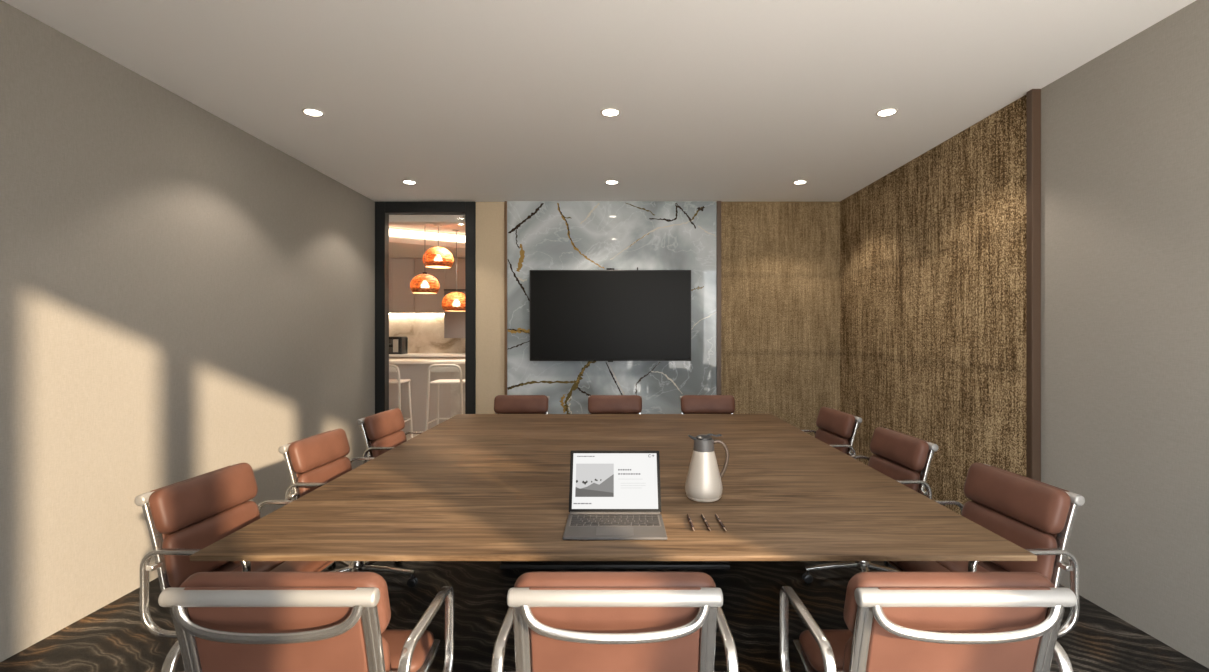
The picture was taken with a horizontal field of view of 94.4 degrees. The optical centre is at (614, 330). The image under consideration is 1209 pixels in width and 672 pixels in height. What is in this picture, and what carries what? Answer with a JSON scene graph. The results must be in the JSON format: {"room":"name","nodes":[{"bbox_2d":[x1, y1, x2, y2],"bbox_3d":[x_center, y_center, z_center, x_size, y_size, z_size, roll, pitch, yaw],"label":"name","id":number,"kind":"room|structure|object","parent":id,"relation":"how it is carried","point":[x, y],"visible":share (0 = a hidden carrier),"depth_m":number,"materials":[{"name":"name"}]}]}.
{"room":"conference room","nodes":[
{"label":"conference room","id":0,"kind":"room"},
{"bbox_2d":[0,0,374,661],"bbox_3d":[-2.750,0.000,2.880,0.120,2.900,7.060,0,0,0],"label":"wall","id":1,"kind":"structure","parent":0,"point":[183,295],"depth_m":3.13,"materials":[{"name":"paint"}]},
{"bbox_2d":[389,227,464,257],"bbox_3d":[-2.900,-1.355,8.366,4.000,0.210,3.108,0,0,0],"label":"ceiling","id":2,"kind":"structure","parent":0,"point":[399,247],"depth_m":8.36,"materials":[{"name":"beige paint"}]},
{"bbox_2d":[389,229,464,241],"bbox_3d":[-2.900,-1.385,8.042,4.670,0.100,0.017,0,0,-32],"label":"strip light","id":3,"kind":"object","parent":2,"relation":"attached to","point":[392,232],"visible":0.29,"depth_m":8.12,"materials":[{"name":"beige plastic"}]},
{"bbox_2d":[389,215,464,223],"bbox_3d":[-2.900,-1.355,6.485,4.000,0.210,0.150,0,0,0],"label":"ceiling","id":4,"kind":"structure","parent":0,"point":[393,219],"depth_m":6.41,"materials":[{"name":"beige paint"}]},
{"bbox_2d":[476,202,503,413],"bbox_3d":[0.492,0.000,6.350,4.115,2.900,0.120,0,0,0],"label":"wall","id":5,"kind":"structure","parent":0,"point":[489,215],"depth_m":6.29,"materials":[{"name":"beige paint"}]},
{"bbox_2d":[375,202,475,413],"bbox_3d":[-2.127,0.000,6.330,1.125,2.900,0.120,0,0,0],"label":"door frame","id":6,"kind":"structure","parent":5,"relation":"in","point":[383,210],"depth_m":6.27,"materials":[{"name":"black metal"}]},
{"bbox_2d":[504,201,506,394],"bbox_3d":[-1.219,0.000,6.268,0.028,2.900,0.045,0,0,0],"label":"trim","id":7,"kind":"structure","parent":5,"relation":"attached to","point":[505,202],"depth_m":6.25,"materials":[{"name":"brown metal"}]},
{"bbox_2d":[507,201,716,413],"bbox_3d":[-0.033,0.000,6.275,2.344,2.900,0.031,0,0,0],"label":"marble panel","id":8,"kind":"object","parent":5,"relation":"attached to","point":[541,235],"visible":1,"depth_m":6.26,"materials":[{"name":"grey stone"}]},
{"bbox_2d":[530,267,690,361],"bbox_3d":[-0.050,-0.181,6.219,1.786,1.047,0.078,0,0,0],"label":"television","id":9,"kind":"object","parent":8,"relation":"attached to","point":[576,315],"visible":1,"depth_m":6.18,"materials":[{"name":"black plastic"}]},
{"bbox_2d":[717,201,720,394],"bbox_3d":[1.160,0.000,6.265,0.050,2.900,0.050,0,0,0],"label":"trim","id":10,"kind":"structure","parent":5,"relation":"attached to","point":[718,202],"depth_m":6.24,"materials":[{"name":"brown metal"}]},
{"bbox_2d":[721,201,839,436],"bbox_3d":[1.853,0.000,6.280,1.335,2.900,0.020,0,0,0],"label":"woven panel","id":11,"kind":"object","parent":5,"relation":"attached to","point":[780,260],"visible":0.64,"depth_m":6.27,"materials":[{"name":"fabric"}]},
{"bbox_2d":[2,0,1195,233],"bbox_3d":[-1.125,-1.510,4.635,7.550,0.120,10.570,0,0,0],"label":"ceiling","id":12,"kind":"structure","parent":0,"point":[462,100],"depth_m":3.23,"materials":[{"name":"white paint"}]},
{"bbox_2d":[301,108,324,116],"bbox_3d":[-2.000,-1.446,3.710,0.136,0.007,0.136,0,0,0],"label":"recessed light","id":13,"kind":"object","parent":12,"relation":"in","point":[308,111],"visible":1,"depth_m":3.71,"materials":[{"name":"grey"}]},
{"bbox_2d":[305,110,320,114],"bbox_3d":[-2.000,-1.448,3.710,0.103,0.004,0.103,0,0,19],"label":"diffuser","id":14,"kind":"object","parent":13,"relation":"attached to","point":[308,112],"depth_m":3.71,"materials":[{"name":"beige plastic"}]},
{"bbox_2d":[402,180,416,183],"bbox_3d":[-2.000,-1.446,5.450,0.136,0.007,0.136,0,0,0],"label":"recessed light","id":15,"kind":"object","parent":12,"relation":"in","point":[403,181],"visible":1,"depth_m":5.44,"materials":[{"name":"grey"}]},
{"bbox_2d":[410,272,439,293],"bbox_3d":[-2.494,-0.979,7.350,0.369,0.962,0.369,0,0,0],"label":"pendant lamp","id":16,"kind":"object","parent":12,"relation":"hanging from","point":[424,283],"visible":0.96,"depth_m":7.22,"materials":[{"name":"orange glass"}]},
{"bbox_2d":[423,224,453,268],"bbox_3d":[-2.430,-1.169,7.700,0.410,0.582,0.410,0,0,0],"label":"pendant lamp","id":17,"kind":"object","parent":12,"relation":"hanging from","point":[434,257],"visible":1,"depth_m":7.56,"materials":[{"name":"orange glass"}]},
{"bbox_2d":[442,230,464,311],"bbox_3d":[-2.300,-0.874,8.120,0.410,1.172,0.410,0,0,0],"label":"pendant lamp","id":18,"kind":"object","parent":12,"relation":"hanging from","point":[454,301],"visible":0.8,"depth_m":7.97,"materials":[{"name":"orange glass"}]},
{"bbox_2d":[600,108,620,116],"bbox_3d":[-0.030,-1.446,3.710,0.136,0.007,0.136,0,0,0],"label":"recessed light","id":19,"kind":"object","parent":12,"relation":"in","point":[609,112],"visible":1,"depth_m":3.71,"materials":[{"name":"grey plastic"}]},
{"bbox_2d":[603,110,617,114],"bbox_3d":[-0.030,-1.448,3.710,0.103,0.004,0.103,0,0,-19],"label":"diffuser","id":20,"kind":"object","parent":19,"relation":"attached to","point":[605,112],"depth_m":3.71,"materials":[{"name":"beige plastic"}]},
{"bbox_2d":[605,180,618,183],"bbox_3d":[-0.030,-1.446,5.450,0.136,0.007,0.136,0,0,0],"label":"recessed light","id":21,"kind":"object","parent":12,"relation":"in","point":[608,181],"visible":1,"depth_m":5.45,"materials":[{"name":"grey"}]},
{"bbox_2d":[793,180,806,183],"bbox_3d":[1.800,-1.446,5.450,0.136,0.007,0.136,0,0,0],"label":"recessed light","id":22,"kind":"object","parent":12,"relation":"in","point":[798,181],"visible":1,"depth_m":5.45,"materials":[{"name":"grey plastic"}]},
{"bbox_2d":[875,108,897,116],"bbox_3d":[1.800,-1.446,3.710,0.136,0.007,0.136,0,0,0],"label":"recessed light","id":23,"kind":"object","parent":12,"relation":"in","point":[889,111],"visible":1,"depth_m":3.71,"materials":[{"name":"white plastic"}]},
{"bbox_2d":[878,110,894,114],"bbox_3d":[1.800,-1.448,3.710,0.103,0.004,0.103,0,0,-19],"label":"diffuser","id":24,"kind":"object","parent":23,"relation":"attached to","point":[881,112],"depth_m":3.71,"materials":[{"name":"white plastic"}]},
{"bbox_2d":[0,434,1208,671],"bbox_3d":[-1.125,1.500,4.635,7.550,0.100,10.570,0,0,0],"label":"floor","id":25,"kind":"structure","parent":0,"point":[114,637],"depth_m":2.76,"materials":[{"name":"carpet"}]},
{"bbox_2d":[134,463,334,638],"bbox_3d":[-1.452,1.022,2.309,0.657,0.855,0.678,0,0,3],"label":"chair","id":26,"kind":"object","parent":25,"relation":"on","point":[183,518],"visible":0.52,"depth_m":2.20,"materials":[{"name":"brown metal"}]},
{"bbox_2d":[148,463,257,533],"bbox_3d":[-1.685,0.680,2.323,0.105,0.170,0.500,0,0,3],"label":"cushion","id":27,"kind":"object","parent":26,"relation":"on","point":[187,506],"depth_m":2.24,"materials":[{"name":"leather"}]},
{"bbox_2d":[162,501,259,587],"bbox_3d":[-1.645,0.868,2.320,0.091,0.206,0.484,0,0,3],"label":"cushion","id":28,"kind":"object","parent":26,"relation":"on","point":[201,533],"depth_m":2.20,"materials":[{"name":"leather"}]},
{"bbox_2d":[231,561,284,571],"bbox_3d":[-1.510,1.009,2.312,0.164,0.062,0.472,0,0,3],"label":"seat cushion","id":29,"kind":"object","parent":26,"relation":"on","point":[256,566],"depth_m":2.34,"materials":[{"name":"leather"}]},
{"bbox_2d":[269,561,328,571],"bbox_3d":[-1.335,0.995,2.302,0.182,0.069,0.472,0,0,3],"label":"seat cushion","id":30,"kind":"object","parent":26,"relation":"on","point":[281,566],"depth_m":2.32,"materials":[{"name":"leather"}]},
{"bbox_2d":[158,572,454,671],"bbox_3d":[-0.815,1.022,1.623,0.678,0.855,0.656,0,0,0],"label":"chair","id":31,"kind":"object","parent":25,"relation":"on","point":[223,621],"visible":1,"depth_m":1.35,"materials":[{"name":"leather"}]},
{"bbox_2d":[179,572,390,633],"bbox_3d":[-0.815,0.680,1.389,0.500,0.170,0.105,0,0,0],"label":"cushion","id":32,"kind":"object","parent":31,"relation":"on","point":[373,620],"depth_m":1.35,"materials":[{"name":"leather"}]},
{"bbox_2d":[382,636,391,671],"bbox_3d":[-0.815,0.868,1.429,0.484,0.206,0.091,0,0,0],"label":"cushion","id":33,"kind":"object","parent":31,"relation":"on","point":[386,659],"depth_m":1.41,"materials":[{"name":"leather"}]},
{"bbox_2d":[381,629,433,671],"bbox_3d":[-0.815,0.995,1.740,0.472,0.069,0.182,0,0,0],"label":"seat cushion","id":34,"kind":"object","parent":31,"relation":"on","point":[423,654],"depth_m":1.73,"materials":[{"name":"leather"}]},
{"bbox_2d":[278,428,417,587],"bbox_3d":[-1.452,1.022,3.199,0.657,0.855,0.678,0,0,3],"label":"chair","id":35,"kind":"object","parent":25,"relation":"on","point":[312,462],"visible":0.42,"depth_m":3.14,"materials":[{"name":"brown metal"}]},
{"bbox_2d":[288,428,349,473],"bbox_3d":[-1.685,0.680,3.213,0.105,0.170,0.500,0,0,3],"label":"cushion","id":36,"kind":"object","parent":35,"relation":"on","point":[315,454],"depth_m":3.13,"materials":[{"name":"leather"}]},
{"bbox_2d":[297,457,351,496],"bbox_3d":[-1.645,0.868,3.210,0.091,0.206,0.484,0,0,3],"label":"cushion","id":37,"kind":"object","parent":35,"relation":"on","point":[330,470],"depth_m":3.14,"materials":[{"name":"leather"}]},
{"bbox_2d":[357,408,424,463],"bbox_3d":[-1.452,1.022,4.099,0.657,0.855,0.678,0,0,3],"label":"chair","id":38,"kind":"object","parent":25,"relation":"on","point":[382,432],"visible":0.42,"depth_m":3.98,"materials":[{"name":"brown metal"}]},
{"bbox_2d":[364,408,404,440],"bbox_3d":[-1.685,0.680,4.113,0.105,0.170,0.500,0,0,3],"label":"cushion","id":39,"kind":"object","parent":38,"relation":"on","point":[387,425],"depth_m":4.02,"materials":[{"name":"leather"}]},
{"bbox_2d":[371,430,406,456],"bbox_3d":[-1.645,0.868,4.110,0.091,0.206,0.484,0,0,3],"label":"cushion","id":40,"kind":"object","parent":38,"relation":"on","point":[395,438],"depth_m":4.03,"materials":[{"name":"leather"}]},
{"bbox_2d":[389,364,412,437],"bbox_3d":[-2.990,0.938,7.400,0.503,1.027,0.473,0,0,0],"label":"bar stool","id":41,"kind":"object","parent":25,"relation":"on","point":[392,368],"visible":0.41,"depth_m":7.26,"materials":[{"name":"white paint"}]},
{"bbox_2d":[389,359,464,432],"bbox_3d":[-3.100,0.934,8.140,2.900,1.032,0.720,0,0,0],"label":"kitchen island","id":42,"kind":"object","parent":25,"relation":"on","point":[416,370],"visible":0.12,"depth_m":7.98,"materials":[{"name":"grey"}]},
{"bbox_2d":[389,353,464,358],"bbox_3d":[-3.200,0.920,9.590,3.200,1.060,0.620,0,0,0],"label":"countertop","id":43,"kind":"structure","parent":42,"relation":"on","point":[409,355],"depth_m":9.29,"materials":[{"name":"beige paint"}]},
{"bbox_2d":[389,336,407,353],"bbox_3d":[-3.715,0.242,9.487,0.292,0.297,0.319,0,0,0],"label":"coffee machine","id":44,"kind":"object","parent":43,"relation":"on","point":[397,344],"visible":0.88,"depth_m":9.40,"materials":[{"name":"black plastic"}]},
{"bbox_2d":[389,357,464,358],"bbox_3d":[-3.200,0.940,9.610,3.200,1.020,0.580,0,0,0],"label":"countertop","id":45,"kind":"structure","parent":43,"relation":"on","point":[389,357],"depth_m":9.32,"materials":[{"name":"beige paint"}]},
{"bbox_2d":[425,364,464,430],"bbox_3d":[-2.190,0.938,7.400,0.503,1.027,0.473,0,0,0],"label":"bar stool","id":46,"kind":"object","parent":25,"relation":"on","point":[435,367],"visible":0.85,"depth_m":7.19,"materials":[{"name":"white paint"}]},
{"bbox_2d":[494,395,549,413],"bbox_3d":[-0.868,1.022,4.952,0.678,0.855,0.656,0,0,0],"label":"chair","id":47,"kind":"object","parent":25,"relation":"on","point":[503,404],"visible":0.27,"depth_m":5.15,"materials":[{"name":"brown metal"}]},
{"bbox_2d":[190,414,1036,568],"bbox_3d":[-0.005,1.080,3.280,2.680,0.740,3.020,0,0,0],"label":"conference table","id":48,"kind":"object","parent":25,"relation":"on","point":[467,487],"visible":0.84,"depth_m":2.29,"materials":[{"name":"brown wood"}]},
{"bbox_2d":[563,451,666,539],"bbox_3d":[0.000,0.595,2.073,0.356,0.229,0.358,0,0,0],"label":"laptop","id":49,"kind":"object","parent":48,"relation":"on","point":[614,495],"visible":1,"depth_m":2.17,"materials":[{"name":"grey metal"}]},
{"bbox_2d":[687,514,694,530],"bbox_3d":[0.279,0.704,2.058,0.011,0.013,0.175,0,0,0],"label":"pen","id":50,"kind":"object","parent":48,"relation":"on","point":[688,515],"visible":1,"depth_m":2.05,"materials":[{"name":"brown paint"}]},
{"bbox_2d":[701,514,710,530],"bbox_3d":[0.335,0.704,2.058,0.011,0.013,0.175,0,0,-1],"label":"pen","id":51,"kind":"object","parent":48,"relation":"on","point":[702,515],"visible":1,"depth_m":2.05,"materials":[{"name":"brown paint"}]},
{"bbox_2d":[685,433,728,501],"bbox_3d":[0.380,0.574,2.386,0.162,0.273,0.158,0,0,-43],"label":"jug","id":52,"kind":"object","parent":48,"relation":"on","point":[703,481],"visible":1,"depth_m":2.34,"materials":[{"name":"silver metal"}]},
{"bbox_2d":[715,514,725,530],"bbox_3d":[0.389,0.704,2.058,0.011,0.013,0.175,0,0,-2],"label":"pen","id":53,"kind":"object","parent":48,"relation":"on","point":[716,515],"visible":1,"depth_m":2.05,"materials":[{"name":"brown paint"}]},
{"bbox_2d":[491,572,738,671],"bbox_3d":[0.000,1.022,1.623,0.678,0.855,0.656,0,0,0],"label":"chair","id":54,"kind":"object","parent":25,"relation":"on","point":[561,621],"visible":1,"depth_m":1.35,"materials":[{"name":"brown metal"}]},
{"bbox_2d":[514,572,715,637],"bbox_3d":[0.000,0.680,1.389,0.500,0.170,0.105,0,0,0],"label":"cushion","id":55,"kind":"object","parent":54,"relation":"on","point":[580,619],"depth_m":1.34,"materials":[{"name":"leather"}]},
{"bbox_2d":[530,638,699,671],"bbox_3d":[0.000,0.868,1.429,0.484,0.206,0.091,0,0,0],"label":"cushion","id":56,"kind":"object","parent":54,"relation":"on","point":[537,664],"depth_m":1.37,"materials":[{"name":"leather"}]},
{"bbox_2d":[588,395,641,413],"bbox_3d":[0.000,1.022,4.952,0.678,0.855,0.656,0,0,0],"label":"chair","id":57,"kind":"object","parent":25,"relation":"on","point":[597,404],"visible":0.28,"depth_m":5.15,"materials":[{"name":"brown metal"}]},
{"bbox_2d":[680,395,734,413],"bbox_3d":[0.860,1.022,4.952,0.678,0.855,0.656,0,0,0],"label":"chair","id":58,"kind":"object","parent":25,"relation":"on","point":[690,404],"visible":0.23,"depth_m":5.15,"materials":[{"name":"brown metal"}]},
{"bbox_2d":[802,407,861,454],"bbox_3d":[1.412,1.022,4.179,0.657,0.855,0.678,0,0,-3],"label":"chair","id":59,"kind":"object","parent":25,"relation":"on","point":[838,430],"visible":0.38,"depth_m":4.05,"materials":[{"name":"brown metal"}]},
{"bbox_2d":[815,429,848,453],"bbox_3d":[1.605,0.868,4.190,0.091,0.206,0.484,0,0,-3],"label":"cushion","id":60,"kind":"object","parent":59,"relation":"on","point":[827,436],"depth_m":4.10,"materials":[{"name":"leather"}]},
{"bbox_2d":[816,407,854,437],"bbox_3d":[1.645,0.680,4.193,0.105,0.170,0.500,0,0,-3],"label":"cushion","id":61,"kind":"object","parent":59,"relation":"on","point":[833,423],"depth_m":4.10,"materials":[{"name":"leather"}]},
{"bbox_2d":[802,427,938,583],"bbox_3d":[1.412,1.022,3.249,0.657,0.855,0.678,0,0,-3],"label":"chair","id":62,"kind":"object","parent":25,"relation":"on","point":[906,459],"visible":0.39,"depth_m":3.18,"materials":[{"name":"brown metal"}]},
{"bbox_2d":[868,455,919,491],"bbox_3d":[1.605,0.868,3.260,0.091,0.206,0.484,0,0,-3],"label":"cushion","id":63,"kind":"object","parent":62,"relation":"on","point":[895,470],"depth_m":3.19,"materials":[{"name":"leather"}]},
{"bbox_2d":[870,427,928,470],"bbox_3d":[1.645,0.680,3.263,0.105,0.170,0.500,0,0,-3],"label":"cushion","id":64,"kind":"object","parent":62,"relation":"on","point":[899,451],"depth_m":3.18,"materials":[{"name":"leather"}]},
{"bbox_2d":[779,572,1076,671],"bbox_3d":[0.826,1.022,1.623,0.678,0.855,0.656,0,0,0],"label":"chair","id":65,"kind":"object","parent":25,"relation":"on","point":[895,621],"visible":1,"depth_m":1.35,"materials":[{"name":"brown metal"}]},
{"bbox_2d":[799,629,852,671],"bbox_3d":[0.826,0.995,1.740,0.472,0.069,0.182,0,0,0],"label":"seat cushion","id":66,"kind":"object","parent":65,"relation":"on","point":[810,656],"depth_m":1.73,"materials":[{"name":"leather"}]},
{"bbox_2d":[843,636,852,671],"bbox_3d":[0.826,0.868,1.429,0.484,0.206,0.091,0,0,0],"label":"cushion","id":67,"kind":"object","parent":65,"relation":"on","point":[848,653],"depth_m":1.41,"materials":[{"name":"leather"}]},
{"bbox_2d":[843,572,1054,633],"bbox_3d":[0.826,0.680,1.389,0.500,0.170,0.105,0,0,0],"label":"cushion","id":68,"kind":"object","parent":65,"relation":"on","point":[859,620],"depth_m":1.35,"materials":[{"name":"leather"}]},
{"bbox_2d":[886,463,1084,637],"bbox_3d":[1.412,1.022,2.309,0.657,0.855,0.678,0,0,-3],"label":"chair","id":69,"kind":"object","parent":25,"relation":"on","point":[1036,516],"visible":0.42,"depth_m":2.21,"materials":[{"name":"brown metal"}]},
{"bbox_2d":[892,561,950,571],"bbox_3d":[1.295,0.995,2.302,0.182,0.069,0.472,0,0,-3],"label":"seat cushion","id":70,"kind":"object","parent":69,"relation":"on","point":[903,566],"depth_m":2.32,"materials":[{"name":"leather"}]},
{"bbox_2d":[936,561,989,571],"bbox_3d":[1.470,1.009,2.312,0.164,0.062,0.472,0,0,-3],"label":"seat cushion","id":71,"kind":"object","parent":69,"relation":"on","point":[953,566],"depth_m":2.34,"materials":[{"name":"leather"}]},
{"bbox_2d":[961,501,1056,580],"bbox_3d":[1.605,0.868,2.320,0.091,0.206,0.484,0,0,-3],"label":"cushion","id":72,"kind":"object","parent":69,"relation":"on","point":[1026,535],"depth_m":2.21,"materials":[{"name":"leather"}]},
{"bbox_2d":[964,463,1070,533],"bbox_3d":[1.645,0.680,2.323,0.105,0.170,0.500,0,0,-3],"label":"cushion","id":73,"kind":"object","parent":69,"relation":"on","point":[1032,506],"depth_m":2.24,"materials":[{"name":"leather"}]},
{"bbox_2d":[1041,0,1208,667],"bbox_3d":[2.610,0.000,2.880,0.120,2.900,7.060,0,0,0],"label":"wall","id":74,"kind":"structure","parent":0,"point":[1125,132],"depth_m":2.77,"materials":[{"name":"paint"}]},
{"bbox_2d":[840,95,1025,514],"bbox_3d":[2.535,0.000,4.845,0.030,2.900,2.890,0,0,0],"label":"woven panel","id":75,"kind":"object","parent":74,"relation":"attached to","point":[933,250],"visible":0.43,"depth_m":4.28,"materials":[{"name":"fabric"}]},
{"bbox_2d":[1026,89,1040,481],"bbox_3d":[2.522,0.000,3.374,0.055,2.900,0.052,0,0,0],"label":"trim","id":76,"kind":"structure","parent":74,"relation":"attached to","point":[1033,96],"depth_m":3.35,"materials":[{"name":"brown metal"}]},
{"bbox_3d":[-2.900,-0.050,9.970,4.000,3.000,0.100,0,0,0],"label":"wall","id":77,"kind":"structure","parent":0,"visible":0},
{"bbox_2d":[389,314,464,352],"bbox_3d":[-2.900,0.050,9.910,4.000,0.800,0.020,0,0,0],"label":"backsplash","id":78,"kind":"structure","parent":77,"relation":"attached to","point":[424,332],"depth_m":9.90,"materials":[{"name":"beige stone"}]},
{"bbox_2d":[389,258,419,313],"bbox_3d":[-4.013,-0.776,9.735,1.175,0.938,0.370,0,0,0],"label":"upper cabinet","id":79,"kind":"object","parent":78,"relation":"attached to","point":[401,270],"visible":0.44,"depth_m":9.55,"materials":[{"name":"beige paint"}]},
{"bbox_2d":[415,258,444,313],"bbox_3d":[-3.160,-0.776,9.735,0.520,0.938,0.370,0,0,0],"label":"upper cabinet","id":80,"kind":"object","parent":78,"relation":"attached to","point":[424,303],"visible":0.46,"depth_m":9.55,"materials":[{"name":"beige paint"}]},
{"bbox_2d":[445,258,464,288],"bbox_3d":[-2.397,-0.978,9.735,0.995,0.535,0.370,0,0,0],"label":"upper cabinet","id":81,"kind":"object","parent":77,"relation":"attached to","point":[450,273],"visible":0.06,"depth_m":9.55,"materials":[{"name":"beige paint"}]},
{"bbox_2d":[444,289,464,337],"bbox_3d":[-2.430,-0.293,9.668,0.910,0.826,0.465,0,0,0],"label":"hood","id":82,"kind":"object","parent":81,"relation":"attached to","point":[454,322],"visible":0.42,"depth_m":9.44,"materials":[{"name":"grey paint"}]},
{"bbox_2d":[444,289,464,290],"bbox_3d":[-2.430,-0.693,9.668,0.910,0.026,0.465,0,0,0],"label":"hood","id":83,"kind":"object","parent":82,"relation":"attached to","point":[444,289],"depth_m":9.44,"materials":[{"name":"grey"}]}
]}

